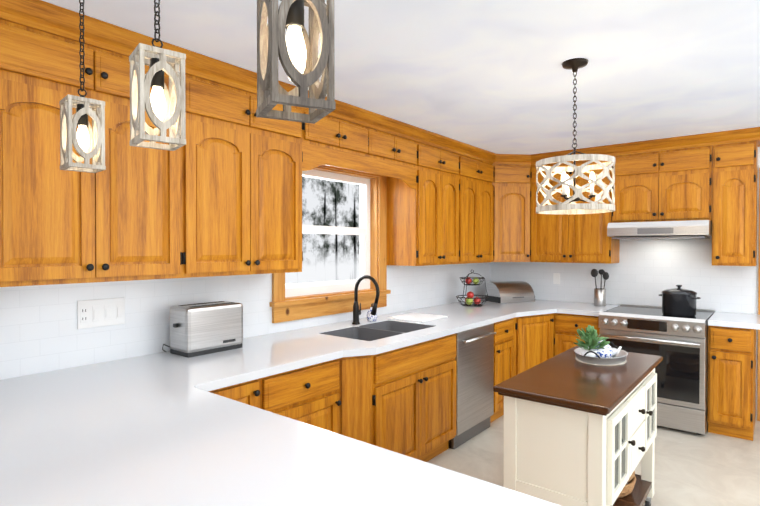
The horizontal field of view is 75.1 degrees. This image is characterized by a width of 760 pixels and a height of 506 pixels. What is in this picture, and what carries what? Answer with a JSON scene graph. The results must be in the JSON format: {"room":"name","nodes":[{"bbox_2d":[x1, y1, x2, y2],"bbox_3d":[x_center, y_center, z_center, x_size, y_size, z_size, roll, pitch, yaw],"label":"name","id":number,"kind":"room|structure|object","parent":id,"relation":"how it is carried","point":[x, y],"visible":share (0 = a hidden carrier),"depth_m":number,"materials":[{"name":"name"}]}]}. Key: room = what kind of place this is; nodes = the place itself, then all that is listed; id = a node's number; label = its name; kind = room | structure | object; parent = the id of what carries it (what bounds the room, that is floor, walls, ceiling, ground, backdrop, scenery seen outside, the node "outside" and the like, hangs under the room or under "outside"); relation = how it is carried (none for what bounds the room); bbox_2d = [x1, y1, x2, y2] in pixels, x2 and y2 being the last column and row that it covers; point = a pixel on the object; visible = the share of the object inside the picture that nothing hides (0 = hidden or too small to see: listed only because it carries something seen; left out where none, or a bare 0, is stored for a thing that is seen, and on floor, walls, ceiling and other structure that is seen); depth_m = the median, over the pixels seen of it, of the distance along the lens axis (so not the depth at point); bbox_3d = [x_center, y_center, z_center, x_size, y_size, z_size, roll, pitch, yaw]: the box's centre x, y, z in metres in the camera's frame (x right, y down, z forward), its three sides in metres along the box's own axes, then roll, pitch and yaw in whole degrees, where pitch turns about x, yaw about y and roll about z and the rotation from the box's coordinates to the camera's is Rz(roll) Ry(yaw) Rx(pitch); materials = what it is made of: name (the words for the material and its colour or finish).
{"room":"kitchen","nodes":[
{"label":"kitchen","id":0,"kind":"room"},
{"bbox_2d":[0,169,489,379],"bbox_3d":[-0.317,0.217,3.933,0.200,2.440,12.000,0,1,39],"label":"wall","id":1,"kind":"structure","parent":0,"point":[40,332],"depth_m":2.60,"materials":[{"name":"tile"}]},
{"bbox_2d":[0,0,187,286],"bbox_3d":[-1.343,-0.428,2.207,0.340,1.108,0.798,0,1,39],"label":"upper cabinet","id":2,"kind":"object","parent":1,"relation":"attached to","point":[127,220],"depth_m":2.05,"materials":[{"name":"brown wood"}]},
{"bbox_2d":[77,297,124,328],"bbox_3d":[-1.376,0.295,2.439,0.012,0.134,0.218,0,1,39],"label":"electrical outlet plate","id":3,"kind":"object","parent":1,"relation":"attached to","point":[99,313],"visible":1,"depth_m":2.43,"materials":[{"name":"white plastic"}]},
{"bbox_2d":[188,50,307,277],"bbox_3d":[-0.845,-0.435,2.828,0.340,1.108,0.795,0,1,39],"label":"upper cabinet","id":4,"kind":"object","parent":1,"relation":"attached to","point":[219,193],"depth_m":2.67,"materials":[{"name":"brown wood"}]},
{"bbox_2d":[270,165,390,322],"bbox_3d":[-0.374,-0.134,3.770,0.190,1.185,1.250,0,1,39],"label":"window","id":5,"kind":"structure","parent":1,"relation":"in","point":[309,301],"depth_m":3.93,"materials":[{"name":"brown wood"}]},
{"bbox_2d":[308,90,419,171],"bbox_3d":[-0.210,-0.843,3.619,0.340,0.308,1.240,0,1,39],"label":"upper cabinet","id":6,"kind":"object","parent":1,"relation":"attached to","point":[351,136],"depth_m":3.47,"materials":[{"name":"brown wood"}]},
{"bbox_2d":[384,128,463,265],"bbox_3d":[0.390,-0.451,4.372,0.340,1.108,0.678,0,1,39],"label":"upper cabinet","id":7,"kind":"object","parent":1,"relation":"attached to","point":[425,204],"depth_m":4.17,"materials":[{"name":"brown wood"}]},
{"bbox_2d":[464,144,495,263],"bbox_3d":[0.823,-0.457,4.914,0.340,1.108,0.711,0,1,39],"label":"upper cabinet","id":8,"kind":"object","parent":1,"relation":"attached to","point":[479,164],"depth_m":4.83,"materials":[{"name":"brown wood"}]},
{"bbox_2d":[496,184,531,261],"bbox_3d":[1.365,-0.307,5.115,0.282,0.760,0.281,0,1,39],"label":"upper cabinet","id":9,"kind":"object","parent":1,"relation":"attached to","point":[513,201],"depth_m":5.11,"materials":[{"name":"brown wood"}]},
{"bbox_2d":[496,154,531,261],"bbox_3d":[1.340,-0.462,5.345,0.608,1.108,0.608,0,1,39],"label":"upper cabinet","id":10,"kind":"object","parent":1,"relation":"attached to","point":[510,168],"depth_m":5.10,"materials":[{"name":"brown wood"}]},
{"bbox_2d":[0,397,560,505],"bbox_3d":[-0.489,0.577,1.117,1.547,0.040,1.080,0,1,39],"label":"countertop","id":11,"kind":"structure","parent":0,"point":[167,428],"depth_m":1.26,"materials":[{"name":"white stone"}]},
{"bbox_2d":[42,0,759,154],"bbox_3d":[2.026,-1.033,2.046,6.200,0.100,12.000,0,1,39],"label":"ceiling","id":12,"kind":"structure","parent":0,"point":[494,76],"depth_m":2.52,"materials":[{"name":"paint"}]},
{"bbox_2d":[59,0,105,172],"bbox_3d":[-1.013,-0.631,1.680,0.121,0.694,0.121,0,1,39],"label":"pendant light","id":13,"kind":"object","parent":12,"relation":"hanging from","point":[87,140],"visible":1,"depth_m":1.67,"materials":[{"name":"beige wood"}]},
{"bbox_2d":[129,0,185,150],"bbox_3d":[-0.576,-0.626,1.277,0.131,0.694,0.131,0,1,39],"label":"pendant light","id":14,"kind":"object","parent":12,"relation":"hanging from","point":[163,106],"visible":1,"depth_m":1.26,"materials":[{"name":"beige wood"}]},
{"bbox_2d":[256,0,335,123],"bbox_3d":[-0.149,-0.607,0.863,0.146,0.724,0.146,0,1,39],"label":"pendant light","id":15,"kind":"object","parent":12,"relation":"hanging from","point":[305,66],"visible":1,"depth_m":0.84,"materials":[{"name":"grey wood"}]},
{"bbox_2d":[536,58,614,214],"bbox_3d":[1.012,-0.600,2.567,0.384,0.774,0.384,0,1,39],"label":"drum pendant light","id":16,"kind":"object","parent":12,"relation":"hanging from","point":[569,205],"visible":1,"depth_m":2.50,"materials":[{"name":"white metal"}]},
{"bbox_2d":[428,415,759,505],"bbox_3d":[2.026,1.507,2.072,6.200,0.100,12.000,0,1,39],"label":"floor","id":17,"kind":"structure","parent":0,"point":[706,469],"depth_m":3.37,"materials":[{"name":"tile"}]},
{"bbox_2d":[208,376,267,410],"bbox_3d":[-0.962,1.020,2.402,0.710,0.868,0.411,0,1,39],"label":"base cabinet","id":18,"kind":"object","parent":17,"relation":"on","point":[254,393],"depth_m":2.29,"materials":[{"name":"brown wood"}]},
{"bbox_2d":[0,361,187,420],"bbox_3d":[-1.327,0.570,1.787,0.420,0.040,1.080,0,1,39],"label":"countertop","id":19,"kind":"structure","parent":18,"relation":"on","point":[53,392],"depth_m":2.01,"materials":[{"name":"white stone"}]},
{"bbox_2d":[268,357,343,434],"bbox_3d":[-0.662,1.016,2.777,0.710,0.868,0.549,0,1,39],"label":"base cabinet","id":20,"kind":"object","parent":17,"relation":"on","point":[313,395],"depth_m":2.60,"materials":[{"name":"brown wood"}]},
{"bbox_2d":[412,317,515,422],"bbox_3d":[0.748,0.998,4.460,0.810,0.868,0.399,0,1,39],"label":"base cabinet","id":21,"kind":"object","parent":17,"relation":"on","point":[434,367],"depth_m":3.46,"materials":[{"name":"brown wood"}]},
{"bbox_2d":[448,323,496,448],"bbox_3d":[0.458,1.001,4.051,0.834,0.861,0.592,0,1,39],"label":"dishwasher","id":22,"kind":"object","parent":17,"relation":"on","point":[474,358],"visible":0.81,"depth_m":3.79,"materials":[{"name":"silver metal"}]},
{"bbox_2d":[516,313,555,374],"bbox_3d":[1.305,0.992,5.024,0.975,0.868,1.178,0,1,39],"label":"base cabinet","id":23,"kind":"object","parent":17,"relation":"on","point":[535,334],"depth_m":4.50,"materials":[{"name":"brown wood"}]},
{"bbox_2d":[0,297,571,460],"bbox_3d":[0.036,0.553,3.396,1.020,0.040,5.297,0,1,39],"label":"countertop","id":24,"kind":"structure","parent":23,"relation":"on","point":[261,356],"depth_m":2.38,"materials":[{"name":"white stone"}]},
{"bbox_2d":[162,301,242,357],"bbox_3d":[-0.973,0.411,2.736,0.219,0.256,0.373,0,1,39],"label":"toaster","id":25,"kind":"object","parent":24,"relation":"on","point":[198,329],"visible":0.98,"depth_m":2.64,"materials":[{"name":"silver metal"}]},
{"bbox_2d":[352,275,379,324],"bbox_3d":[-0.092,0.345,3.636,0.253,0.368,0.095,0,1,39],"label":"faucet","id":26,"kind":"object","parent":24,"relation":"on","point":[356,312],"visible":1,"depth_m":3.66,"materials":[{"name":"black metal"}]},
{"bbox_2d":[366,303,376,321],"bbox_3d":[-0.061,0.458,3.820,0.090,0.140,0.086,0,1,39],"label":"soap dispenser","id":27,"kind":"object","parent":24,"relation":"on","point":[371,318],"visible":0.73,"depth_m":3.79,"materials":[{"name":"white ceramic"}]},
{"bbox_2d":[320,321,433,340],"bbox_3d":[0.001,0.638,3.446,0.447,0.208,0.767,0,1,39],"label":"sink","id":28,"kind":"object","parent":24,"relation":"in","point":[375,331],"visible":0.19,"depth_m":3.55,"materials":[{"name":"grey metal"}]},
{"bbox_2d":[388,313,447,322],"bbox_3d":[0.306,0.520,3.995,0.340,0.012,0.370,0,1,39],"label":"cutting board","id":29,"kind":"object","parent":24,"relation":"on","point":[418,317],"visible":1,"depth_m":3.94,"materials":[{"name":"white plastic"}]},
{"bbox_2d":[456,270,487,305],"bbox_3d":[0.909,0.340,4.874,0.317,0.351,0.317,0,1,39],"label":"fruit basket","id":30,"kind":"object","parent":24,"relation":"on","point":[469,298],"visible":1,"depth_m":4.85,"materials":[{"name":"food"}]},
{"bbox_2d":[485,281,534,302],"bbox_3d":[1.388,0.412,5.257,0.448,0.200,0.272,0,1,-23],"label":"bread box","id":31,"kind":"object","parent":24,"relation":"on","point":[509,291],"visible":0.98,"depth_m":5.18,"materials":[{"name":"silver metal"}]},
{"bbox_2d":[493,346,662,505],"bbox_3d":[1.066,1.022,2.509,0.503,0.862,1.170,0,1,39],"label":"island cart","id":32,"kind":"object","parent":17,"relation":"on","point":[576,433],"visible":0.94,"depth_m":2.15,"materials":[{"name":"beige paint"}]},
{"bbox_2d":[574,325,627,365],"bbox_3d":[1.208,0.488,2.712,0.268,0.199,0.388,0,1,39],"label":"tray","id":33,"kind":"object","parent":32,"relation":"on","point":[593,349],"visible":1,"depth_m":2.63,"materials":[{"name":"grey"}]},
{"bbox_2d":[617,470,635,497],"bbox_3d":[1.218,1.211,2.716,0.339,0.146,0.339,0,1,39],"label":"basket","id":34,"kind":"object","parent":32,"relation":"on","point":[628,487],"visible":0.17,"depth_m":2.58,"materials":[{"name":"wicker"}]},
{"bbox_2d":[556,313,599,354],"bbox_3d":[2.011,0.994,4.784,0.433,0.868,0.670,0,1,39],"label":"base cabinet","id":35,"kind":"object","parent":17,"relation":"on","point":[567,325],"depth_m":4.56,"materials":[{"name":"brown wood"}]},
{"bbox_2d":[560,302,619,315],"bbox_3d":[1.954,0.538,4.813,0.564,0.040,0.687,0,1,39],"label":"countertop","id":36,"kind":"structure","parent":35,"relation":"on","point":[578,308],"depth_m":4.63,"materials":[{"name":"white stone"}]},
{"bbox_2d":[591,269,608,305],"bbox_3d":[2.164,0.336,4.857,0.171,0.361,0.110,0,1,39],"label":"utensil crock","id":37,"kind":"object","parent":36,"relation":"on","point":[600,296],"visible":1,"depth_m":4.82,"materials":[{"name":"silver metal"}]},
{"bbox_2d":[599,304,714,434],"bbox_3d":[2.428,0.971,4.331,0.772,0.925,0.841,0,1,39],"label":"range","id":38,"kind":"object","parent":17,"relation":"on","point":[679,345],"visible":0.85,"depth_m":3.96,"materials":[{"name":"silver metal"}]},
{"bbox_2d":[659,285,700,316],"bbox_3d":[2.509,0.393,4.146,0.319,0.254,0.262,0,1,39],"label":"pot","id":39,"kind":"object","parent":38,"relation":"on","point":[679,301],"visible":1,"depth_m":4.05,"materials":[{"name":"metal"}]},
{"bbox_2d":[707,325,755,440],"bbox_3d":[2.905,1.002,4.069,0.287,0.868,0.670,0,1,39],"label":"base cabinet","id":40,"kind":"object","parent":17,"relation":"on","point":[731,350],"depth_m":3.82,"materials":[{"name":"brown wood"}]},
{"bbox_2d":[708,311,759,329],"bbox_3d":[2.915,0.546,4.044,0.327,0.040,0.687,0,1,39],"label":"countertop","id":41,"kind":"structure","parent":40,"relation":"on","point":[724,319],"depth_m":3.86,"materials":[{"name":"white stone"}]},
{"bbox_2d":[490,147,759,419],"bbox_3d":[3.678,0.217,3.964,6.000,2.440,0.140,0,1,39],"label":"wall","id":42,"kind":"structure","parent":0,"point":[645,271],"depth_m":4.73,"materials":[{"name":"tile"}]},
{"bbox_2d":[553,273,559,283],"bbox_3d":[1.894,0.275,5.297,0.070,0.115,0.006,0,1,39],"label":"outlet","id":43,"kind":"object","parent":42,"relation":"attached to","point":[556,278],"visible":1,"depth_m":5.29,"materials":[{"name":"white plastic"}]},
{"bbox_2d":[532,145,619,263],"bbox_3d":[1.967,-0.458,5.016,0.785,1.108,0.340,0,1,39],"label":"upper cabinet","id":44,"kind":"object","parent":42,"relation":"attached to","point":[556,238],"depth_m":4.86,"materials":[{"name":"brown wood"}]},
{"bbox_2d":[607,220,711,238],"bbox_3d":[2.532,-0.202,4.463,0.776,0.147,0.500,0,1,39],"label":"range hood","id":45,"kind":"object","parent":42,"relation":"attached to","point":[696,229],"visible":0.96,"depth_m":4.26,"materials":[{"name":"silver metal"}]},
{"bbox_2d":[612,133,711,222],"bbox_3d":[2.583,-0.643,4.521,0.782,0.728,0.340,0,1,39],"label":"upper cabinet","id":46,"kind":"object","parent":42,"relation":"attached to","point":[665,179],"depth_m":4.36,"materials":[{"name":"brown wood"}]},
{"bbox_2d":[711,127,759,265],"bbox_3d":[3.005,-0.449,4.185,0.295,1.108,0.340,0,1,39],"label":"upper cabinet","id":47,"kind":"object","parent":42,"relation":"attached to","point":[734,152],"depth_m":4.05,"materials":[{"name":"brown wood"}]},
{"bbox_2d":[757,168,759,420],"bbox_3d":[3.708,0.357,3.929,1.107,2.160,0.160,0,1,39],"label":"door frame","id":48,"kind":"structure","parent":42,"relation":"attached to","point":[758,408],"depth_m":4.21,"materials":[{"name":"brown wood"}]},
{"label":"outside","id":49,"kind":"structure","parent":0,"visible":0},
{"bbox_2d":[285,176,359,284],"bbox_3d":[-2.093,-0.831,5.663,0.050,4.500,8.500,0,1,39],"label":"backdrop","id":50,"kind":"structure","parent":49,"point":[331,257],"depth_m":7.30,"materials":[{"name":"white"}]}
]}

